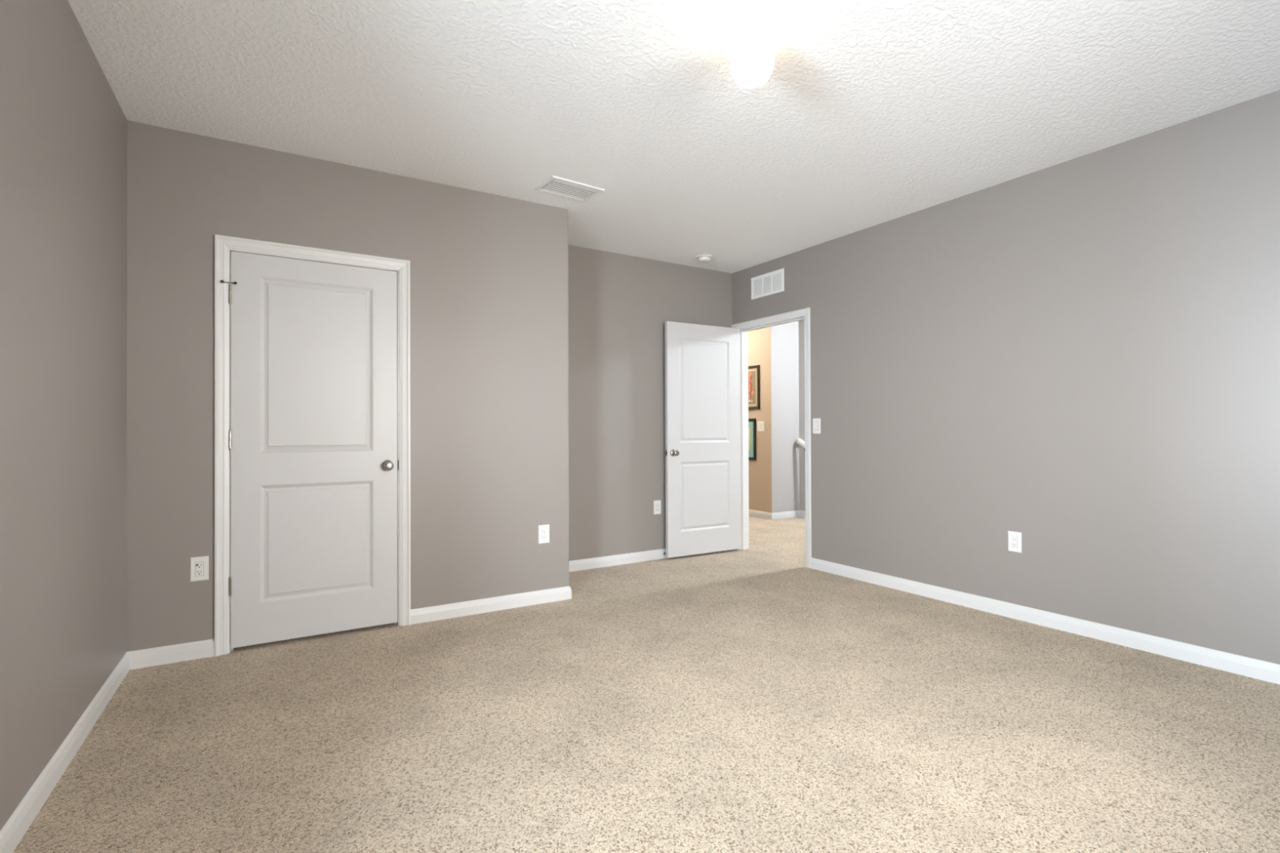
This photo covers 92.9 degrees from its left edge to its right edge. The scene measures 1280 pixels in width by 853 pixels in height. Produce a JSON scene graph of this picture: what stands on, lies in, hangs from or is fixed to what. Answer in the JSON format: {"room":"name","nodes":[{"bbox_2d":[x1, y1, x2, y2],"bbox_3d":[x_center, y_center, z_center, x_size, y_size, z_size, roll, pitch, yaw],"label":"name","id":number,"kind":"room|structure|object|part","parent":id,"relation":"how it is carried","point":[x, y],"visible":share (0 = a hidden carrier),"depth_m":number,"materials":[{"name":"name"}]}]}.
{"room":"empty bedroom","nodes":[
{"label":"empty bedroom","id":0,"kind":"room"},
{"bbox_2d":[0,0,127,831],"bbox_3d":[-1.646,-0.166,1.428,0.120,2.612,5.030,0,0,-31],"label":"wall","id":1,"kind":"structure","parent":0,"point":[64,126],"depth_m":1.97,"materials":[{"name":"grey paint"}]},
{"bbox_2d":[0,652,129,852],"bbox_3d":[-1.399,1.096,1.139,0.013,0.084,4.060,0,0,-31],"label":"baseboard","id":2,"kind":"structure","parent":1,"relation":"attached to","point":[13,831],"depth_m":1.96,"materials":[{"name":"white wood"}]},
{"bbox_2d":[126,120,568,651],"bbox_3d":[-1.491,-0.153,3.539,2.293,2.612,0.120,0,0,-31],"label":"wall","id":3,"kind":"structure","parent":0,"point":[489,272],"depth_m":3.56,"materials":[{"name":"grey paint"}]},
{"bbox_2d":[126,638,214,670],"bbox_3d":[-2.285,1.110,2.968,0.343,0.084,0.013,0,0,-31],"label":"baseboard","id":4,"kind":"structure","parent":3,"relation":"attached to","point":[154,656],"depth_m":2.96,"materials":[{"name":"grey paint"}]},
{"bbox_2d":[190,555,208,582],"bbox_3d":[-2.193,0.709,3.028,0.075,0.119,0.012,0,0,-31],"label":"wall outlet","id":5,"kind":"object","parent":3,"relation":"attached to","point":[199,566],"visible":1,"depth_m":3.03,"materials":[{"name":"white plastic"}]},
{"bbox_2d":[195,561,203,576],"bbox_3d":[-2.193,0.709,3.028,0.033,0.067,0.003,0,0,-31],"label":"receptacle","id":6,"kind":"object","parent":5,"relation":"attached to","point":[198,565],"depth_m":3.03,"materials":[{"name":"white plastic"}]},
{"bbox_2d":[220,251,397,648],"bbox_3d":[-1.758,0.116,3.290,0.843,2.028,0.097,0,0,-31],"label":"door","id":7,"kind":"structure","parent":3,"relation":"in","point":[313,446],"depth_m":3.30,"materials":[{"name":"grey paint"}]},
{"bbox_3d":[-1.430,0.224,3.461,0.053,0.053,0.050,0,0,-31],"label":"knob","id":8,"kind":"part","parent":7,"relation":"part of","materials":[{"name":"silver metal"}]},
{"bbox_2d":[214,234,410,656],"bbox_3d":[-1.772,0.093,3.356,0.936,2.119,0.138,0,0,-31],"label":"door frame","id":9,"kind":"structure","parent":3,"relation":"attached to","point":[224,245],"depth_m":3.10,"materials":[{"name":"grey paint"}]},
{"bbox_2d":[410,586,571,624],"bbox_3d":[-0.899,1.110,3.810,1.026,0.084,0.013,0,0,-31],"label":"baseboard","id":10,"kind":"structure","parent":3,"relation":"attached to","point":[418,615],"depth_m":3.78,"materials":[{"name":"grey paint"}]},
{"bbox_2d":[538,524,549,543],"bbox_3d":[-0.628,0.704,3.981,0.075,0.119,0.008,0,0,-31],"label":"wall outlet","id":11,"kind":"object","parent":3,"relation":"attached to","point":[544,530],"visible":1,"depth_m":3.98,"materials":[{"name":"white plastic"}]},
{"bbox_2d":[542,528,546,539],"bbox_3d":[-0.627,0.704,3.979,0.033,0.067,0.003,0,0,-31],"label":"receptacle","id":12,"kind":"object","parent":11,"relation":"attached to","point":[544,531],"depth_m":3.98,"materials":[{"name":"white plastic"}]},
{"bbox_2d":[13,515,1279,852],"bbox_3d":[1.014,1.202,5.008,8.500,0.100,8.550,0,0,-31],"label":"floor","id":13,"kind":"structure","parent":0,"point":[755,699],"depth_m":2.22,"materials":[{"name":"beige carpet"}]},
{"bbox_2d":[568,244,732,560],"bbox_3d":[-0.931,-0.148,4.706,4.442,2.612,0.120,0,0,-32],"label":"wall","id":14,"kind":"structure","parent":0,"point":[620,305],"depth_m":5.13,"materials":[{"name":"grey paint"}]},
{"bbox_2d":[568,548,675,572],"bbox_3d":[0.024,1.115,5.218,2.040,0.084,0.013,0,0,-32],"label":"baseboard","id":15,"kind":"structure","parent":14,"relation":"attached to","point":[632,557],"depth_m":5.07,"materials":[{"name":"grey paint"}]},
{"bbox_2d":[653,500,661,514],"bbox_3d":[0.152,0.705,5.306,0.075,0.119,0.008,0,0,-31],"label":"wall outlet","id":16,"kind":"object","parent":14,"relation":"attached to","point":[657,504],"visible":1,"depth_m":5.30,"materials":[{"name":"white plastic"}]},
{"bbox_2d":[656,503,659,511],"bbox_3d":[0.154,0.705,5.304,0.033,0.067,0.003,0,0,-31],"label":"receptacle","id":17,"kind":"object","parent":16,"relation":"attached to","point":[657,504],"depth_m":5.30,"materials":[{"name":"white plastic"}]},
{"bbox_2d":[67,0,1279,273],"bbox_3d":[1.004,-1.510,5.024,8.500,0.100,8.550,0,0,-31],"label":"ceiling","id":18,"kind":"structure","parent":0,"point":[868,113],"depth_m":2.66,"materials":[{"name":"white paint"}]},
{"bbox_2d":[534,175,604,202],"bbox_3d":[-0.433,-1.458,3.750,0.360,0.008,0.240,0,0,-36],"label":"ceiling vent","id":19,"kind":"object","parent":18,"relation":"in","point":[554,185],"visible":1,"depth_m":3.74,"materials":[{"name":"white metal"}]},
{"bbox_2d":[696,254,711,262],"bbox_3d":[0.550,-1.434,5.216,0.134,0.046,0.134,0,0,-31],"label":"smoke detector","id":20,"kind":"object","parent":18,"relation":"attached to","point":[701,258],"visible":1,"depth_m":5.18,"materials":[{"name":"white plastic"}]},
{"bbox_2d":[730,17,773,88],"bbox_3d":[0.418,-1.374,2.265,0.160,0.200,0.160,0,0,-31],"label":"ceiling lamp","id":21,"kind":"object","parent":18,"relation":"attached to","point":[752,54],"visible":1,"depth_m":2.21,"materials":[{"name":"white plastic"}]},
{"bbox_2d":[747,326,772,512],"bbox_3d":[1.105,-0.132,8.623,0.120,2.612,2.282,0,0,-31],"label":"wall","id":22,"kind":"structure","parent":0,"point":[759,340],"depth_m":7.75,"materials":[{"name":"beige paint"}]},
{"bbox_2d":[748,418,755,460],"bbox_3d":[1.380,0.168,8.030,0.024,0.540,0.418,0,0,-31],"label":"framed picture","id":23,"kind":"object","parent":22,"relation":"attached to","point":[752,422],"visible":0.28,"depth_m":7.91,"materials":[{"name":"green paper"}]},
{"bbox_2d":[748,426,751,450],"bbox_3d":[1.386,0.156,8.034,0.001,0.323,0.236,0,0,-31],"label":"print","id":24,"kind":"object","parent":23,"relation":"attached to","point":[749,427],"depth_m":7.95,"materials":[{"name":"beige paper"}]},
{"bbox_2d":[747,364,759,409],"bbox_3d":[1.413,-0.504,7.977,0.024,0.566,0.433,0,0,-31],"label":"framed picture","id":25,"kind":"object","parent":22,"relation":"attached to","point":[753,371],"visible":0.6,"depth_m":7.87,"materials":[{"name":"beige paper"}]},
{"bbox_2d":[747,370,755,404],"bbox_3d":[1.418,-0.504,7.980,0.001,0.424,0.291,0,0,-31],"label":"print","id":26,"kind":"object","parent":25,"relation":"attached to","point":[752,374],"depth_m":7.91,"materials":[{"name":"red"}]},
{"bbox_2d":[748,509,772,519],"bbox_3d":[1.056,1.132,8.576,0.013,0.084,2.295,0,0,-31],"label":"baseboard","id":27,"kind":"structure","parent":22,"relation":"attached to","point":[766,515],"depth_m":7.77,"materials":[{"name":"grey paint"}]},
{"bbox_2d":[757,421,764,431],"bbox_3d":[1.541,-0.003,7.779,0.010,0.124,0.124,0,0,-31],"label":"light switch","id":28,"kind":"object","parent":22,"relation":"attached to","point":[760,424],"visible":1,"depth_m":7.77,"materials":[{"name":"white plastic"}]},
{"bbox_2d":[771,320,799,512],"bbox_3d":[1.820,-0.140,7.793,0.480,2.612,0.120,0,0,-31],"label":"wall","id":29,"kind":"structure","parent":0,"point":[784,337],"depth_m":7.74,"materials":[{"name":"grey paint"}]},
{"bbox_2d":[772,510,799,519],"bbox_3d":[1.854,1.123,7.725,0.494,0.084,0.013,0,0,-31],"label":"baseboard","id":30,"kind":"structure","parent":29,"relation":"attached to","point":[788,514],"depth_m":7.72,"materials":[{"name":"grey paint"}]},
{"bbox_2d":[798,320,804,511],"bbox_3d":[2.144,-0.141,7.838,0.120,2.612,0.380,0,0,-31],"label":"wall","id":31,"kind":"structure","parent":0,"point":[801,323],"depth_m":7.82,"materials":[{"name":"grey paint"}]},
{"bbox_2d":[795,438,804,451],"bbox_3d":[2.178,0.326,7.555,0.135,0.356,0.618,0,0,-31],"label":"handrail","id":32,"kind":"object","parent":31,"relation":"attached to","point":[799,441],"visible":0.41,"depth_m":7.68,"materials":[{"name":"white paint"}]},
{"bbox_2d":[799,510,805,517],"bbox_3d":[2.123,1.123,7.744,0.013,0.084,0.260,0,0,-31],"label":"baseboard","id":33,"kind":"structure","parent":31,"relation":"attached to","point":[802,514],"depth_m":7.80,"materials":[{"name":"grey paint"}]},
{"bbox_2d":[732,89,1279,664],"bbox_3d":[2.201,-0.166,3.771,0.120,2.612,4.802,0,0,-32],"label":"wall","id":34,"kind":"structure","parent":0,"point":[1079,357],"depth_m":3.34,"materials":[{"name":"grey paint"}]},
{"bbox_2d":[665,321,741,558],"bbox_3d":[0.576,0.112,5.482,0.828,2.046,0.159,0,0,-31],"label":"door","id":35,"kind":"structure","parent":34,"relation":"in","point":[703,477],"depth_m":5.45,"materials":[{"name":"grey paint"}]},
{"bbox_3d":[0.309,0.228,5.256,0.053,0.053,0.050,0,0,-31],"label":"knob","id":36,"kind":"part","parent":35,"relation":"part of","materials":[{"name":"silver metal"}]},
{"bbox_2d":[751,268,784,299],"bbox_3d":[1.122,-1.256,5.378,0.008,0.195,0.405,0,0,-32],"label":"air vent","id":37,"kind":"object","parent":34,"relation":"in","point":[772,282],"visible":1,"depth_m":5.37,"materials":[{"name":"white metal"}]},
{"bbox_2d":[731,307,811,568],"bbox_3d":[1.191,0.094,5.393,0.174,2.119,0.958,0,0,-31],"label":"door frame","id":38,"kind":"structure","parent":34,"relation":"attached to","point":[804,313],"depth_m":5.40,"materials":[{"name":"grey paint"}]},
{"bbox_2d":[813,418,820,433],"bbox_3d":[1.420,-0.003,4.899,0.011,0.122,0.078,0,0,-31],"label":"light switch","id":39,"kind":"object","parent":34,"relation":"attached to","point":[816,422],"visible":1,"depth_m":4.89,"materials":[{"name":"white plastic"}]},
{"bbox_2d":[1008,530,1022,552],"bbox_3d":[2.225,0.685,3.613,0.008,0.119,0.075,0,0,-31],"label":"wall outlet","id":40,"kind":"object","parent":34,"relation":"attached to","point":[1015,544],"visible":1,"depth_m":3.61,"materials":[{"name":"white plastic"}]},
{"bbox_2d":[1011,535,1017,547],"bbox_3d":[2.223,0.685,3.612,0.003,0.067,0.033,0,0,-31],"label":"receptacle","id":41,"kind":"object","parent":40,"relation":"attached to","point":[1014,538],"depth_m":3.61,"materials":[{"name":"white plastic"}]},
{"bbox_2d":[810,557,1279,684],"bbox_3d":[2.406,1.095,3.318,0.013,0.084,3.835,0,0,-32],"label":"baseboard","id":42,"kind":"structure","parent":34,"relation":"attached to","point":[1263,670],"depth_m":3.32,"materials":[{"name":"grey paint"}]}
]}

